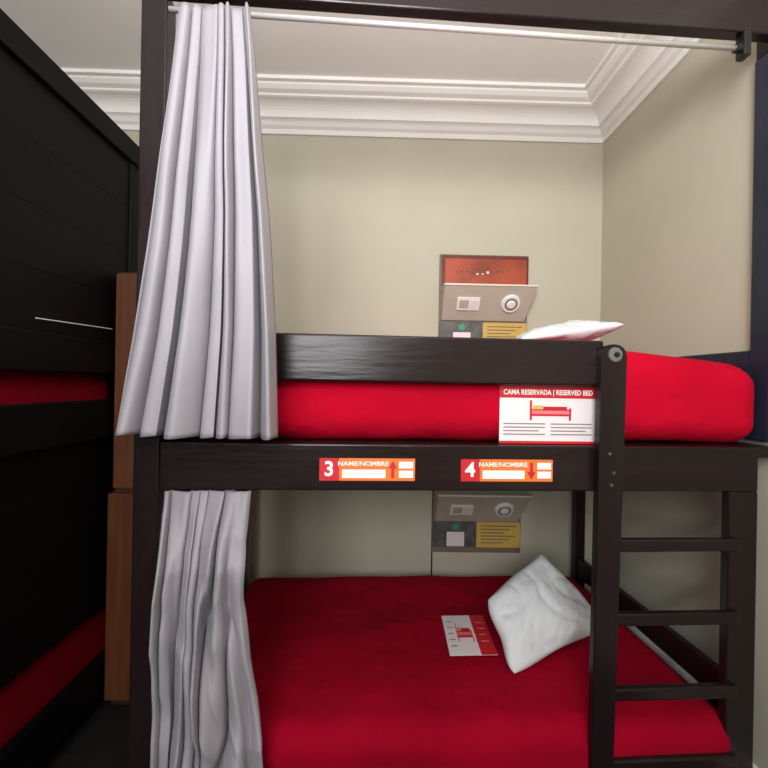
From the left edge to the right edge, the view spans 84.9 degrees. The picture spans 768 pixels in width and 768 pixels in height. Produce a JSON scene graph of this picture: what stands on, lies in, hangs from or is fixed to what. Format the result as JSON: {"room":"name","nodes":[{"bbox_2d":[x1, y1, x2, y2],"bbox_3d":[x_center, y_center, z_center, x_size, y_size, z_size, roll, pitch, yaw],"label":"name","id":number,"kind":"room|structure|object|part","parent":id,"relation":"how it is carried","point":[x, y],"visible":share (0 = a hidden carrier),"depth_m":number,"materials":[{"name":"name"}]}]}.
{"room":"dormitory","nodes":[
{"label":"dormitory","id":0,"kind":"room"},
{"bbox_2d":[37,692,128,767],"bbox_3d":[-0.468,1.592,0.072,4.025,0.100,5.560,1,0,-1],"label":"floor","id":1,"kind":"structure","parent":0,"point":[99,739],"depth_m":1.79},
{"bbox_2d":[0,8,138,767],"bbox_3d":[-1.797,0.140,1.134,1.052,2.755,2.130,1,0,-1],"label":"bunk bed","id":2,"kind":"object","parent":1,"relation":"on","point":[69,174],"visible":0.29,"depth_m":1.65,"materials":[{"name":"black wood"}]},
{"bbox_3d":[-1.318,1.361,1.143,0.043,0.170,2.130,1,0,-1],"label":"rail","id":3,"kind":"part","parent":2,"relation":"part of","materials":[{"name":"black wood"}]},
{"bbox_2d":[0,605,105,748],"bbox_3d":[-1.812,1.219,1.134,0.905,0.293,1.954,1,0,-1],"label":"mattress","id":4,"kind":"object","parent":2,"relation":"on","point":[21,699],"visible":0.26,"depth_m":1.72,"materials":[{"name":"red fabric"}]},
{"bbox_2d":[0,370,107,404],"bbox_3d":[-1.796,0.030,1.134,0.894,0.293,1.954,1,0,-1],"label":"mattress","id":5,"kind":"object","parent":2,"relation":"on","point":[16,386],"visible":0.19,"depth_m":1.71,"materials":[{"name":"red fabric"}]},
{"bbox_3d":[-1.297,0.159,1.143,0.043,0.175,2.130,1,0,-1],"label":"rail","id":6,"kind":"part","parent":2,"relation":"part of","materials":[{"name":"black wood"}]},
{"bbox_3d":[-1.332,0.656,1.142,0.020,0.820,1.968,1,0,-1],"label":"plank panel","id":7,"kind":"part","parent":2,"relation":"part of","materials":[{"name":"black wood"}]},
{"bbox_3d":[-1.292,-0.121,1.143,0.043,0.145,2.130,1,0,-1],"label":"guard rail","id":8,"kind":"part","parent":2,"relation":"part of","materials":[{"name":"black wood"}]},
{"bbox_3d":[-1.288,-0.657,1.143,0.020,0.928,1.968,1,0,-1],"label":"plank panel","id":9,"kind":"part","parent":2,"relation":"part of","materials":[{"name":"black wood"}]},
{"bbox_3d":[-1.337,0.201,2.167,0.070,2.650,0.080,1,0,-1],"label":"post","id":10,"kind":"part","parent":2,"relation":"part of","materials":[{"name":"black wood"}]},
{"bbox_2d":[104,272,223,704],"bbox_3d":[-1.149,0.499,2.302,0.278,2.060,0.757,1,0,-1],"label":"wardrobe","id":11,"kind":"object","parent":1,"relation":"on","point":[120,501],"visible":0.29,"depth_m":1.95,"materials":[{"name":"brown wood"}]},
{"bbox_3d":[-1.152,0.989,1.973,0.274,0.960,0.054,1,0,-1],"label":"door","id":12,"kind":"part","parent":11,"relation":"part of","materials":[{"name":"brown wood"}]},
{"bbox_3d":[-1.134,-0.013,1.990,0.274,1.015,0.020,1,0,-1],"label":"door","id":13,"kind":"part","parent":11,"relation":"part of","materials":[{"name":"brown wood"}]},
{"bbox_2d":[128,0,767,767],"bbox_3d":[0.268,0.075,2.016,2.274,2.960,1.264,1,0,-3],"label":"bunk bed","id":14,"kind":"object","parent":1,"relation":"on","point":[608,467],"visible":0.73,"depth_m":1.44,"materials":[{"name":"brown wood"}]},
{"bbox_3d":[-0.774,0.126,1.400,0.082,2.820,0.070,1,0,-3],"label":"post","id":15,"kind":"part","parent":14,"relation":"part of","materials":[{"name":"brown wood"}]},
{"bbox_2d":[115,1,277,439],"bbox_3d":[-0.541,-0.525,1.257,0.471,1.369,0.231,1,0,-3],"label":"curtain","id":16,"kind":"object","parent":14,"relation":"hanging from","point":[202,362],"visible":1,"depth_m":1.21,"materials":[{"name":"white fabric"}]},
{"bbox_2d":[149,490,262,767],"bbox_3d":[-0.540,0.829,1.307,0.355,0.956,0.187,1,0,-3],"label":"curtain","id":17,"kind":"object","parent":14,"relation":"hanging from","point":[206,713],"visible":1,"depth_m":1.29,"materials":[{"name":"white fabric"}]},
{"bbox_3d":[-0.862,0.861,2.548,0.070,1.347,0.070,1,0,-3],"label":"post","id":18,"kind":"part","parent":14,"relation":"part of","materials":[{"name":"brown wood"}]},
{"bbox_2d":[319,458,414,480],"bbox_3d":[-0.055,0.286,1.406,0.320,0.075,0.004,1,0,-3],"label":"sticker","id":19,"kind":"object","parent":14,"relation":"attached to","point":[330,469],"visible":1,"depth_m":1.41,"materials":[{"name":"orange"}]},
{"bbox_3d":[0.017,-0.084,1.430,1.492,0.159,0.035,1,0,-3],"label":"guard rail","id":20,"kind":"part","parent":14,"relation":"part of","materials":[{"name":"brown wood"}]},
{"bbox_3d":[0.284,-1.213,1.439,1.982,0.018,0.018,1,0,-3],"label":"curtain rod","id":21,"kind":"part","parent":14,"relation":"part of","materials":[{"name":"metal"}]},
{"bbox_3d":[0.298,0.286,1.447,2.067,0.156,0.035,1,0,-3],"label":"rail","id":22,"kind":"part","parent":14,"relation":"part of","materials":[{"name":"brown wood"}]},
{"bbox_2d":[196,351,753,442],"bbox_3d":[0.309,0.027,2.049,2.148,0.377,1.144,1,0,-3],"label":"mattress","id":23,"kind":"object","parent":14,"relation":"on","point":[669,398],"visible":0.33,"depth_m":1.50,"materials":[{"name":"red fabric"}]},
{"bbox_2d":[515,320,623,340],"bbox_3d":[0.788,-0.221,1.918,0.456,0.138,0.388,1,0,-1],"label":"pillow","id":24,"kind":"object","parent":23,"relation":"on","point":[590,330],"visible":0.7,"depth_m":1.75,"materials":[{"name":"white fabric"}]},
{"bbox_2d":[244,575,730,767],"bbox_3d":[0.236,1.283,2.015,2.048,0.252,1.211,1,0,-3],"label":"mattress","id":25,"kind":"object","parent":14,"relation":"on","point":[351,671],"visible":0.59,"depth_m":1.60,"materials":[{"name":"fabric"}]},
{"bbox_2d":[442,615,497,655],"bbox_3d":[0.386,1.151,1.937,0.231,0.003,0.306,1,0,-3],"label":"card","id":26,"kind":"object","parent":25,"relation":"on","point":[466,635],"visible":1,"depth_m":1.92,"materials":[{"name":"grey paper"}]},
{"bbox_2d":[457,632,470,634],"bbox_3d":[0.370,1.151,1.934,0.066,0.002,0.029,1,0,-3],"label":"picture","id":27,"kind":"object","parent":26,"relation":"on","point":[458,633],"depth_m":1.94},
{"bbox_2d":[488,554,590,672],"bbox_3d":[0.716,1.014,1.914,0.564,0.322,0.284,1,0,-31],"label":"pillow","id":28,"kind":"object","parent":25,"relation":"on","point":[538,611],"visible":0.94,"depth_m":1.84,"materials":[{"name":"white fabric"}]},
{"bbox_2d":[461,459,552,481],"bbox_3d":[0.420,0.296,1.435,0.320,0.075,0.004,1,0,-3],"label":"sticker","id":29,"kind":"object","parent":14,"relation":"attached to","point":[503,470],"visible":1,"depth_m":1.43,"materials":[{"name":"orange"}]},
{"bbox_2d":[499,385,595,443],"bbox_3d":[0.580,0.108,1.485,0.348,0.206,0.003,1,0,-3],"label":"card","id":30,"kind":"object","parent":14,"relation":"on","point":[528,414],"visible":0.98,"depth_m":1.49,"materials":[{"name":"white paper"}]},
{"bbox_2d":[532,410,568,413],"bbox_3d":[0.587,0.101,1.485,0.135,0.014,0.002,1,0,-3],"label":"picture","id":31,"kind":"object","parent":30,"relation":"on","point":[533,411],"depth_m":1.48},
{"bbox_3d":[1.239,0.899,2.678,0.060,1.347,0.060,1,0,-3],"label":"post","id":32,"kind":"part","parent":14,"relation":"part of","materials":[{"name":"brown wood"}]},
{"bbox_3d":[1.264,0.977,1.505,0.108,1.191,0.035,1,0,-3],"label":"post","id":33,"kind":"part","parent":14,"relation":"part of","materials":[{"name":"brown wood"}]},
{"bbox_3d":[1.433,-0.515,1.586,0.019,1.460,0.080,1,0,-3],"label":"post","id":34,"kind":"part","parent":14,"relation":"part of","materials":[{"name":"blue wood"}]},
{"bbox_2d":[0,0,619,83],"bbox_3d":[-0.405,-1.883,0.072,4.025,0.100,5.560,1,0,-1],"label":"ceiling","id":35,"kind":"structure","parent":0,"point":[79,34],"depth_m":2.28,"materials":[{"name":"paint"}]},
{"bbox_2d":[124,131,602,585],"bbox_3d":[-0.484,-0.146,2.802,3.825,3.375,0.100,1,0,-1],"label":"wall","id":36,"kind":"structure","parent":0,"point":[360,228],"depth_m":2.76,"materials":[{"name":"paint"}]},
{"bbox_2d":[61,68,602,143],"bbox_3d":[-0.452,-1.728,2.624,3.825,0.210,0.255,1,0,-1],"label":"trim","id":37,"kind":"structure","parent":36,"relation":"attached to","point":[291,105],"depth_m":2.65,"materials":[{"name":"paint"}]},
{"bbox_2d":[431,491,432,574],"bbox_3d":[0.315,1.046,2.760,0.010,0.700,0.010,1,0,-1],"label":"cable","id":38,"kind":"object","parent":36,"relation":"attached to","point":[432,491],"visible":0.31,"depth_m":2.76,"materials":[{"name":"black plastic"}]},
{"bbox_2d":[432,491,531,552],"bbox_3d":[0.617,0.887,2.683,0.595,0.436,0.176,1,0,-1],"label":"console","id":39,"kind":"object","parent":36,"relation":"attached to","point":[455,506],"visible":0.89,"depth_m":2.67,"materials":[{"name":"silver laminate"}]},
{"bbox_2d":[450,505,473,514],"bbox_3d":[0.492,0.798,2.663,0.144,0.076,0.056,1,0,-1],"label":"socket","id":40,"kind":"object","parent":39,"relation":"attached to","point":[454,509],"depth_m":2.65,"materials":[{"name":"white plastic"}]},
{"bbox_2d":[432,521,519,547],"bbox_3d":[0.605,0.987,2.751,0.574,0.167,0.003,1,0,-1],"label":"card","id":41,"kind":"object","parent":39,"relation":"attached to","point":[445,533],"visible":1,"depth_m":2.75,"materials":[{"name":"yellow paper"}]},
{"bbox_2d":[432,521,476,546],"bbox_3d":[0.462,0.984,2.750,0.287,0.167,0.002,1,0,-1],"label":"photo","id":42,"kind":"object","parent":41,"relation":"attached to","point":[445,533],"depth_m":2.75},
{"bbox_2d":[494,503,513,516],"bbox_3d":[0.762,0.797,2.664,0.124,0.105,0.079,1,0,-1],"label":"light","id":43,"kind":"object","parent":39,"relation":"attached to","point":[500,509],"depth_m":2.65,"materials":[{"name":"grey plastic"}]},
{"bbox_2d":[438,254,538,336],"bbox_3d":[0.660,-0.523,2.684,0.595,0.644,0.176,1,0,-1],"label":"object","id":44,"kind":"object","parent":36,"relation":"attached to","point":[472,288],"visible":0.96,"depth_m":2.73,"materials":[{"name":"white"}]},
{"bbox_2d":[456,297,480,310],"bbox_3d":[0.534,-0.508,2.663,0.144,0.076,0.056,1,0,-1],"label":"socket","id":45,"kind":"object","parent":44,"relation":"attached to","point":[462,303],"depth_m":2.66,"materials":[{"name":"white plastic"}]},
{"bbox_2d":[439,322,526,338],"bbox_3d":[0.647,-0.320,2.752,0.574,0.167,0.003,1,0,-1],"label":"card","id":46,"kind":"object","parent":44,"relation":"attached to","point":[446,329],"visible":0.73,"depth_m":2.75,"materials":[{"name":"yellow paper"}]},
{"bbox_2d":[439,322,482,337],"bbox_3d":[0.503,-0.322,2.750,0.287,0.167,0.002,1,0,-1],"label":"photo","id":47,"kind":"object","parent":46,"relation":"attached to","point":[446,329],"depth_m":2.75},
{"bbox_3d":[0.662,-0.731,2.751,0.570,0.216,0.006,1,0,-1],"label":"print panel","id":48,"kind":"part","parent":44,"relation":"part of","materials":[{"name":"orange plastic"}]},
{"bbox_2d":[445,258,526,284],"bbox_3d":[0.667,-0.731,2.748,0.533,0.172,0.002,1,0,-1],"label":"print","id":49,"kind":"object","parent":44,"relation":"on","point":[457,270],"depth_m":2.75},
{"bbox_2d":[501,294,519,312],"bbox_3d":[0.804,-0.509,2.665,0.124,0.105,0.079,1,0,-1],"label":"light","id":50,"kind":"object","parent":44,"relation":"attached to","point":[510,303],"depth_m":2.65,"materials":[{"name":"grey plastic"}]},
{"bbox_2d":[600,39,767,767],"bbox_3d":[1.526,-0.110,0.107,0.100,3.375,5.560,1,0,-1],"label":"wall","id":51,"kind":"structure","parent":0,"point":[677,200],"depth_m":2.01,"materials":[{"name":"paint"}]},
{"bbox_2d":[585,33,702,143],"bbox_3d":[1.377,-1.696,0.103,0.255,0.210,5.360,1,0,-1],"label":"trim","id":52,"kind":"structure","parent":51,"relation":"attached to","point":[627,75],"depth_m":2.32,"materials":[{"name":"paint"}]}
]}

